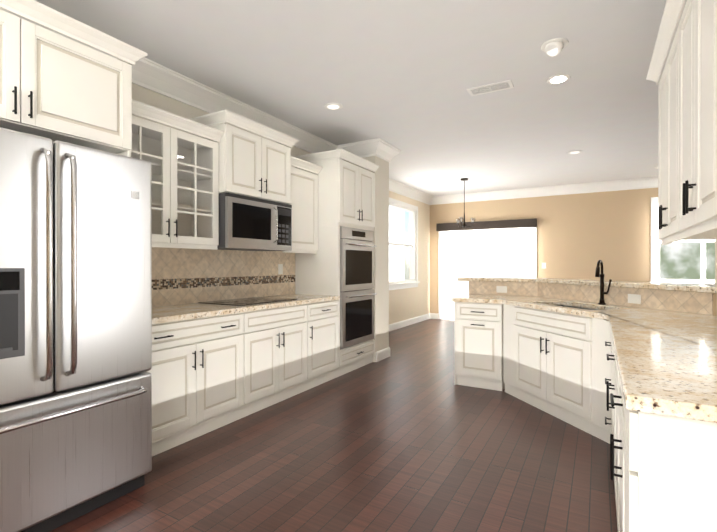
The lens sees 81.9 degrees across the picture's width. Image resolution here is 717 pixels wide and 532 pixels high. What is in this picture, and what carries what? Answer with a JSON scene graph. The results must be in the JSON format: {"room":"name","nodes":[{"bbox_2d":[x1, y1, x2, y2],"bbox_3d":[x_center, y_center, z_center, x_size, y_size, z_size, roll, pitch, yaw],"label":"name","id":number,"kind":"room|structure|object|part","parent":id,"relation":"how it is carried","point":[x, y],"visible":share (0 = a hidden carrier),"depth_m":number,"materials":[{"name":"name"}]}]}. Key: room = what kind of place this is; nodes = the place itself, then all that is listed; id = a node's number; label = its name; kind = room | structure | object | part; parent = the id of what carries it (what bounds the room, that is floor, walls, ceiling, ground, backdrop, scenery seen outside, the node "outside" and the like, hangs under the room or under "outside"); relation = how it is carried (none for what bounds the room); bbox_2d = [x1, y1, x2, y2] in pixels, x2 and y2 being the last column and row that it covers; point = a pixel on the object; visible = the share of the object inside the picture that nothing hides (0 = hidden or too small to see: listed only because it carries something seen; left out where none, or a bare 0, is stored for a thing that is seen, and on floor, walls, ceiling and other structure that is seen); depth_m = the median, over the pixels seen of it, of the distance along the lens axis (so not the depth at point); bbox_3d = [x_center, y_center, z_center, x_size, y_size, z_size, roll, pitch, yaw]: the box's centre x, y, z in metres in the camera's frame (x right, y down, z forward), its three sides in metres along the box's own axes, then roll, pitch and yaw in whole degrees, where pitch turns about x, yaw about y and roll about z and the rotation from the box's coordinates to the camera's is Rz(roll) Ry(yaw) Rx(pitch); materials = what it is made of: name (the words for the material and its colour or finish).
{"room":"kitchen","nodes":[
{"label":"kitchen","id":0,"kind":"room"},
{"bbox_2d":[132,83,316,304],"bbox_3d":[-2.205,-0.173,2.900,0.450,2.850,7.470,0,0,30],"label":"wall","id":1,"kind":"structure","parent":0,"point":[155,99],"depth_m":3.49,"materials":[{"name":"paint"}]},
{"bbox_2d":[0,8,335,159],"bbox_3d":[-2.017,-1.509,2.643,0.130,0.175,6.920,0,0,30],"label":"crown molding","id":2,"kind":"structure","parent":1,"relation":"attached to","point":[158,78],"depth_m":3.69,"materials":[{"name":"paint"}]},
{"bbox_2d":[152,247,294,306],"bbox_3d":[-1.351,0.082,3.907,0.010,0.501,2.364,0,0,30],"label":"backsplash","id":3,"kind":"structure","parent":1,"relation":"attached to","point":[180,276],"depth_m":3.91,"materials":[{"name":"tile"}]},
{"bbox_2d":[278,264,282,273],"bbox_3d":[-0.885,0.036,4.692,0.008,0.115,0.075,0,0,30],"label":"outlet","id":4,"kind":"object","parent":3,"relation":"attached to","point":[280,268],"visible":1,"depth_m":4.69,"materials":[{"name":"white plastic"}]},
{"bbox_2d":[190,109,298,203],"bbox_3d":[-1.059,-0.956,3.932,0.486,0.662,0.968,0,0,30],"label":"upper cabinet","id":5,"kind":"object","parent":1,"relation":"attached to","point":[254,165],"visible":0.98,"depth_m":3.73,"materials":[{"name":"paint"}]},
{"bbox_2d":[217,193,291,250],"bbox_3d":[-1.051,-0.387,3.929,0.472,0.463,0.838,0,0,30],"label":"over-the-range microwave","id":6,"kind":"object","parent":5,"relation":"attached to","point":[246,223],"visible":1,"depth_m":3.74,"materials":[{"name":"grey metal"}]},
{"bbox_2d":[289,163,317,250],"bbox_3d":[-0.758,-0.611,4.591,0.346,0.880,0.586,0,0,30],"label":"upper cabinet","id":7,"kind":"object","parent":1,"relation":"attached to","point":[304,184],"depth_m":4.54,"materials":[{"name":"paint"}]},
{"bbox_2d":[49,319,617,531],"bbox_3d":[1.869,1.302,3.099,7.600,0.100,11.900,0,0,30],"label":"floor","id":8,"kind":"structure","parent":0,"point":[407,435],"depth_m":2.58,"materials":[{"name":"brown wood"}]},
{"bbox_2d":[0,0,146,156],"bbox_3d":[-1.932,-0.038,2.220,0.696,2.582,1.248,0,0,30],"label":"upper cabinet","id":9,"kind":"object","parent":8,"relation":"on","point":[54,86],"visible":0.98,"depth_m":2.23,"materials":[{"name":"paint"}]},
{"bbox_2d":[0,127,151,531],"bbox_3d":[-1.782,0.331,2.140,1.004,1.845,0.974,0,0,30],"label":"fridge","id":10,"kind":"object","parent":8,"relation":"on","point":[66,516],"depth_m":1.97,"materials":[{"name":"grey metal"}]},
{"bbox_3d":[-1.381,0.077,1.907,0.078,1.230,0.864,0,0,30],"label":"fridge handle","id":11,"kind":"part","parent":10,"relation":"part of","materials":[{"name":"silver metal"}]},
{"bbox_3d":[-1.450,0.289,1.948,0.088,1.760,0.974,0,0,30],"label":"fridge door","id":12,"kind":"part","parent":10,"relation":"part of","materials":[{"name":"silver metal"}]},
{"bbox_2d":[145,311,252,455],"bbox_3d":[-1.425,0.814,3.157,0.636,0.874,0.991,0,0,30],"label":"base cabinet","id":13,"kind":"object","parent":8,"relation":"on","point":[210,374],"depth_m":2.99,"materials":[{"name":"paint"}]},
{"bbox_2d":[152,294,339,323],"bbox_3d":[-1.075,0.354,3.748,0.649,0.040,2.364,0,0,30],"label":"countertop","id":14,"kind":"structure","parent":13,"relation":"on","point":[165,314],"depth_m":3.34,"materials":[{"name":"stone"}]},
{"bbox_2d":[198,297,295,305],"bbox_3d":[-1.026,0.329,3.921,0.525,0.007,0.760,0,0,30],"label":"glass cooktop","id":15,"kind":"object","parent":14,"relation":"in","point":[247,301],"visible":1,"depth_m":3.81,"materials":[{"name":"black glass"}]},
{"bbox_2d":[253,303,312,412],"bbox_3d":[-0.994,0.813,3.898,0.636,0.874,0.976,0,0,30],"label":"base cabinet","id":16,"kind":"object","parent":8,"relation":"on","point":[282,336],"depth_m":3.77,"materials":[{"name":"paint"}]},
{"bbox_2d":[313,300,338,386],"bbox_3d":[-0.649,0.812,4.493,0.636,0.874,0.651,0,0,30],"label":"base cabinet","id":17,"kind":"object","parent":8,"relation":"on","point":[325,314],"depth_m":4.39,"materials":[{"name":"paint"}]},
{"bbox_2d":[294,149,378,376],"bbox_3d":[-0.261,-0.021,5.099,0.696,2.537,0.905,0,0,30],"label":"tall cabinet","id":18,"kind":"object","parent":8,"relation":"on","point":[346,194],"visible":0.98,"depth_m":4.75,"materials":[{"name":"paint"}]},
{"bbox_2d":[340,226,376,349],"bbox_3d":[-0.002,0.248,4.984,0.144,1.390,0.759,0,0,30],"label":"double wall oven","id":19,"kind":"object","parent":18,"relation":"in","point":[357,293],"visible":0.98,"depth_m":4.91,"materials":[{"name":"grey metal"}]},
{"bbox_2d":[376,347,389,361],"bbox_3d":[0.325,1.181,5.521,0.016,0.130,0.360,0,0,30],"label":"baseboard","id":20,"kind":"structure","parent":8,"relation":"on","point":[382,354],"depth_m":5.51,"materials":[{"name":"paint"}]},
{"bbox_2d":[454,302,504,390],"bbox_3d":[1.355,0.812,4.463,0.484,0.874,0.655,0,0,30],"label":"base cabinet","id":21,"kind":"object","parent":8,"relation":"on","point":[478,345],"visible":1,"depth_m":4.21,"materials":[{"name":"paint"}]},
{"bbox_2d":[503,304,610,443],"bbox_3d":[1.843,0.814,3.544,0.615,0.874,1.279,0,0,-15],"label":"base cabinet","id":22,"kind":"object","parent":8,"relation":"on","point":[556,364],"visible":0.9,"depth_m":3.33,"materials":[{"name":"paint"}]},
{"bbox_2d":[452,294,716,422],"bbox_3d":[1.273,0.356,2.830,2.017,0.040,3.588,0,0,30],"label":"countertop","id":23,"kind":"structure","parent":22,"relation":"on","point":[666,362],"depth_m":1.62,"materials":[{"name":"stone"}]},
{"bbox_2d":[555,305,597,309],"bbox_3d":[1.861,0.468,3.548,0.414,0.185,0.764,0,0,-15],"label":"sink basin","id":24,"kind":"object","parent":23,"relation":"in","point":[576,307],"visible":0.04,"depth_m":3.78,"materials":[{"name":"silver metal"}]},
{"bbox_2d":[595,260,611,304],"bbox_3d":[2.073,0.140,3.552,0.171,0.387,0.121,0,0,-15],"label":"bronze faucet","id":25,"kind":"object","parent":23,"relation":"on","point":[601,276],"visible":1,"depth_m":3.58,"materials":[{"name":"brown metal"}]},
{"bbox_2d":[605,329,716,531],"bbox_3d":[1.487,0.817,1.841,0.651,0.874,2.030,0,0,30],"label":"base cabinet","id":26,"kind":"object","parent":8,"relation":"on","point":[663,469],"visible":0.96,"depth_m":1.07,"materials":[{"name":"paint"}]},
{"bbox_2d":[35,0,686,195],"bbox_3d":[1.869,-1.649,3.093,7.600,0.100,11.900,0,0,30],"label":"ceiling","id":27,"kind":"structure","parent":0,"point":[402,75],"depth_m":3.42,"materials":[{"name":"paint"}]},
{"bbox_2d":[324,103,342,109],"bbox_3d":[-0.252,-1.596,4.139,0.188,0.008,0.188,0,0,30],"label":"recessed light","id":28,"kind":"object","parent":27,"relation":"in","point":[333,106],"visible":1,"depth_m":4.12,"materials":[{"name":"paint"}]},
{"bbox_2d":[336,138,387,159],"bbox_3d":[0.029,-1.515,5.381,0.620,0.175,0.130,0,0,30],"label":"crown molding","id":29,"kind":"structure","parent":27,"relation":"attached to","point":[373,147],"depth_m":5.37,"materials":[{"name":"paint"}]},
{"bbox_2d":[377,143,399,162],"bbox_3d":[0.377,-1.515,5.491,0.130,0.175,0.390,0,0,30],"label":"crown molding","id":30,"kind":"structure","parent":27,"relation":"attached to","point":[393,151],"depth_m":5.59,"materials":[{"name":"paint"}]},
{"bbox_2d":[456,178,474,227],"bbox_3d":[1.932,-1.157,7.580,0.365,0.900,0.333,0,0,30],"label":"pendant chandelier","id":31,"kind":"object","parent":27,"relation":"hanging from","point":[460,218],"visible":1,"depth_m":7.61,"materials":[{"name":"brown metal"}]},
{"bbox_2d":[466,79,513,95],"bbox_3d":[1.182,-1.593,3.712,0.380,0.012,0.170,0,0,30],"label":"ceiling vent","id":32,"kind":"object","parent":27,"relation":"in","point":[492,87],"visible":0.98,"depth_m":3.70,"materials":[{"name":"metal"}]},
{"bbox_2d":[540,38,568,56],"bbox_3d":[1.415,-1.572,2.987,0.188,0.099,0.188,0,0,30],"label":"recessed light","id":33,"kind":"object","parent":27,"relation":"in","point":[554,47],"visible":1,"depth_m":2.95,"materials":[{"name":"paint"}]},
{"bbox_2d":[546,74,570,83],"bbox_3d":[1.708,-1.595,3.533,0.188,0.008,0.188,0,0,30],"label":"recessed light","id":34,"kind":"object","parent":27,"relation":"in","point":[558,79],"visible":1,"depth_m":3.52,"materials":[{"name":"paint"}]},
{"bbox_2d":[568,150,581,153],"bbox_3d":[3.047,-1.599,5.820,0.188,0.008,0.188,0,0,30],"label":"recessed light","id":35,"kind":"object","parent":27,"relation":"in","point":[575,152],"visible":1,"depth_m":5.81,"materials":[{"name":"paint"}]},
{"bbox_2d":[344,156,388,361],"bbox_3d":[0.041,-0.179,5.683,0.640,2.850,0.400,0,0,30],"label":"wall column","id":36,"kind":"structure","parent":0,"point":[381,284],"depth_m":5.50,"materials":[{"name":"paint"}]},
{"bbox_2d":[389,191,429,323],"bbox_3d":[0.615,-0.183,8.056,0.150,2.850,4.280,0,0,30],"label":"wall","id":37,"kind":"structure","parent":0,"point":[407,303],"depth_m":9.13,"materials":[{"name":"paint"}]},
{"bbox_2d":[389,197,419,289],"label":"nook window","id":38,"kind":"structure","parent":37,"relation":"in","point":[413,281],"depth_m":8.79,"materials":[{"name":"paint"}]},
{"bbox_2d":[389,313,430,331],"bbox_3d":[0.649,1.176,7.952,0.016,0.130,4.130,0,0,30],"label":"baseboard","id":39,"kind":"structure","parent":37,"relation":"attached to","point":[397,325],"depth_m":8.63,"materials":[{"name":"paint"}]},
{"bbox_2d":[389,178,431,203],"bbox_3d":[0.663,-1.519,7.857,0.130,0.175,3.990,0,0,30],"label":"crown molding","id":40,"kind":"structure","parent":37,"relation":"attached to","point":[394,186],"depth_m":8.51,"materials":[{"name":"paint"}]},
{"bbox_2d":[430,188,658,312],"bbox_3d":[4.743,-0.183,8.047,7.600,2.850,0.150,0,0,30],"label":"wall","id":41,"kind":"structure","parent":0,"point":[580,235],"depth_m":8.18,"materials":[{"name":"beige paint"}]},
{"bbox_2d":[438,227,536,319],"bbox_3d":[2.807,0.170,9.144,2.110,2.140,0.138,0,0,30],"label":"slider","id":42,"kind":"object","parent":41,"relation":"in","point":[442,270],"visible":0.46,"depth_m":9.32,"materials":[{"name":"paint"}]},
{"bbox_2d":[436,218,536,230],"bbox_3d":[2.742,-0.890,9.031,2.130,0.170,0.115,0,0,30],"label":"valance","id":43,"kind":"object","parent":42,"relation":"attached to","point":[503,224],"visible":0.98,"depth_m":8.91,"materials":[{"name":"brown wood"}]},
{"bbox_2d":[428,177,657,204],"bbox_3d":[4.738,-1.519,7.886,7.150,0.175,0.130,0,0,30],"label":"crown molding","id":44,"kind":"structure","parent":41,"relation":"attached to","point":[651,182],"depth_m":8.35,"materials":[{"name":"paint"}]},
{"bbox_2d":[649,197,714,286],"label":"window","id":45,"kind":"structure","parent":41,"relation":"in","point":[656,261],"depth_m":7.48,"materials":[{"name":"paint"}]},
{"bbox_2d":[480,281,716,315],"bbox_3d":[1.899,0.715,3.907,2.020,1.069,1.390,0,0,30],"label":"wall","id":46,"kind":"structure","parent":0,"point":[714,304],"depth_m":2.82,"materials":[{"name":"beige paint"}]},
{"bbox_2d":[469,281,537,295],"bbox_3d":[1.633,0.256,4.705,0.756,0.151,0.010,0,0,30],"label":"backsplash","id":47,"kind":"structure","parent":46,"relation":"attached to","point":[513,288],"depth_m":4.67,"materials":[{"name":"tile"}]},
{"bbox_2d":[496,286,506,292],"bbox_3d":[1.627,0.266,4.697,0.115,0.075,0.008,0,0,30],"label":"outlet","id":48,"kind":"object","parent":47,"relation":"attached to","point":[501,289],"visible":1,"depth_m":4.70,"materials":[{"name":"white plastic"}]},
{"bbox_2d":[457,277,716,292],"bbox_3d":[1.875,0.160,3.994,2.150,0.040,1.602,0,0,30],"label":"bar","id":49,"kind":"object","parent":46,"relation":"on","point":[673,286],"visible":0.98,"depth_m":3.61,"materials":[{"name":"beige stone"}]},
{"bbox_2d":[538,283,712,314],"bbox_3d":[2.187,0.258,3.664,0.010,0.151,1.756,0,0,-15],"label":"backsplash","id":50,"kind":"structure","parent":46,"relation":"attached to","point":[690,302],"depth_m":3.32,"materials":[{"name":"tile"}]},
{"bbox_2d":[628,294,640,303],"bbox_3d":[2.252,0.268,3.377,0.008,0.075,0.115,0,0,-15],"label":"outlet","id":51,"kind":"object","parent":50,"relation":"attached to","point":[634,298],"visible":1,"depth_m":3.37,"materials":[{"name":"white plastic"}]},
{"bbox_2d":[715,239,716,286],"bbox_3d":[0.990,-0.168,0.207,0.120,2.850,6.020,0,0,30],"label":"wall","id":52,"kind":"structure","parent":0,"point":[715,262],"depth_m":2.81,"materials":[{"name":"paint"}]},
{"bbox_2d":[646,0,716,244],"bbox_3d":[1.507,-0.709,1.628,0.406,1.147,2.520,0,0,30],"label":"wall cabinet","id":53,"kind":"object","parent":52,"relation":"attached to","point":[685,79],"visible":1,"depth_m":1.88,"materials":[{"name":"paint"}]}
]}

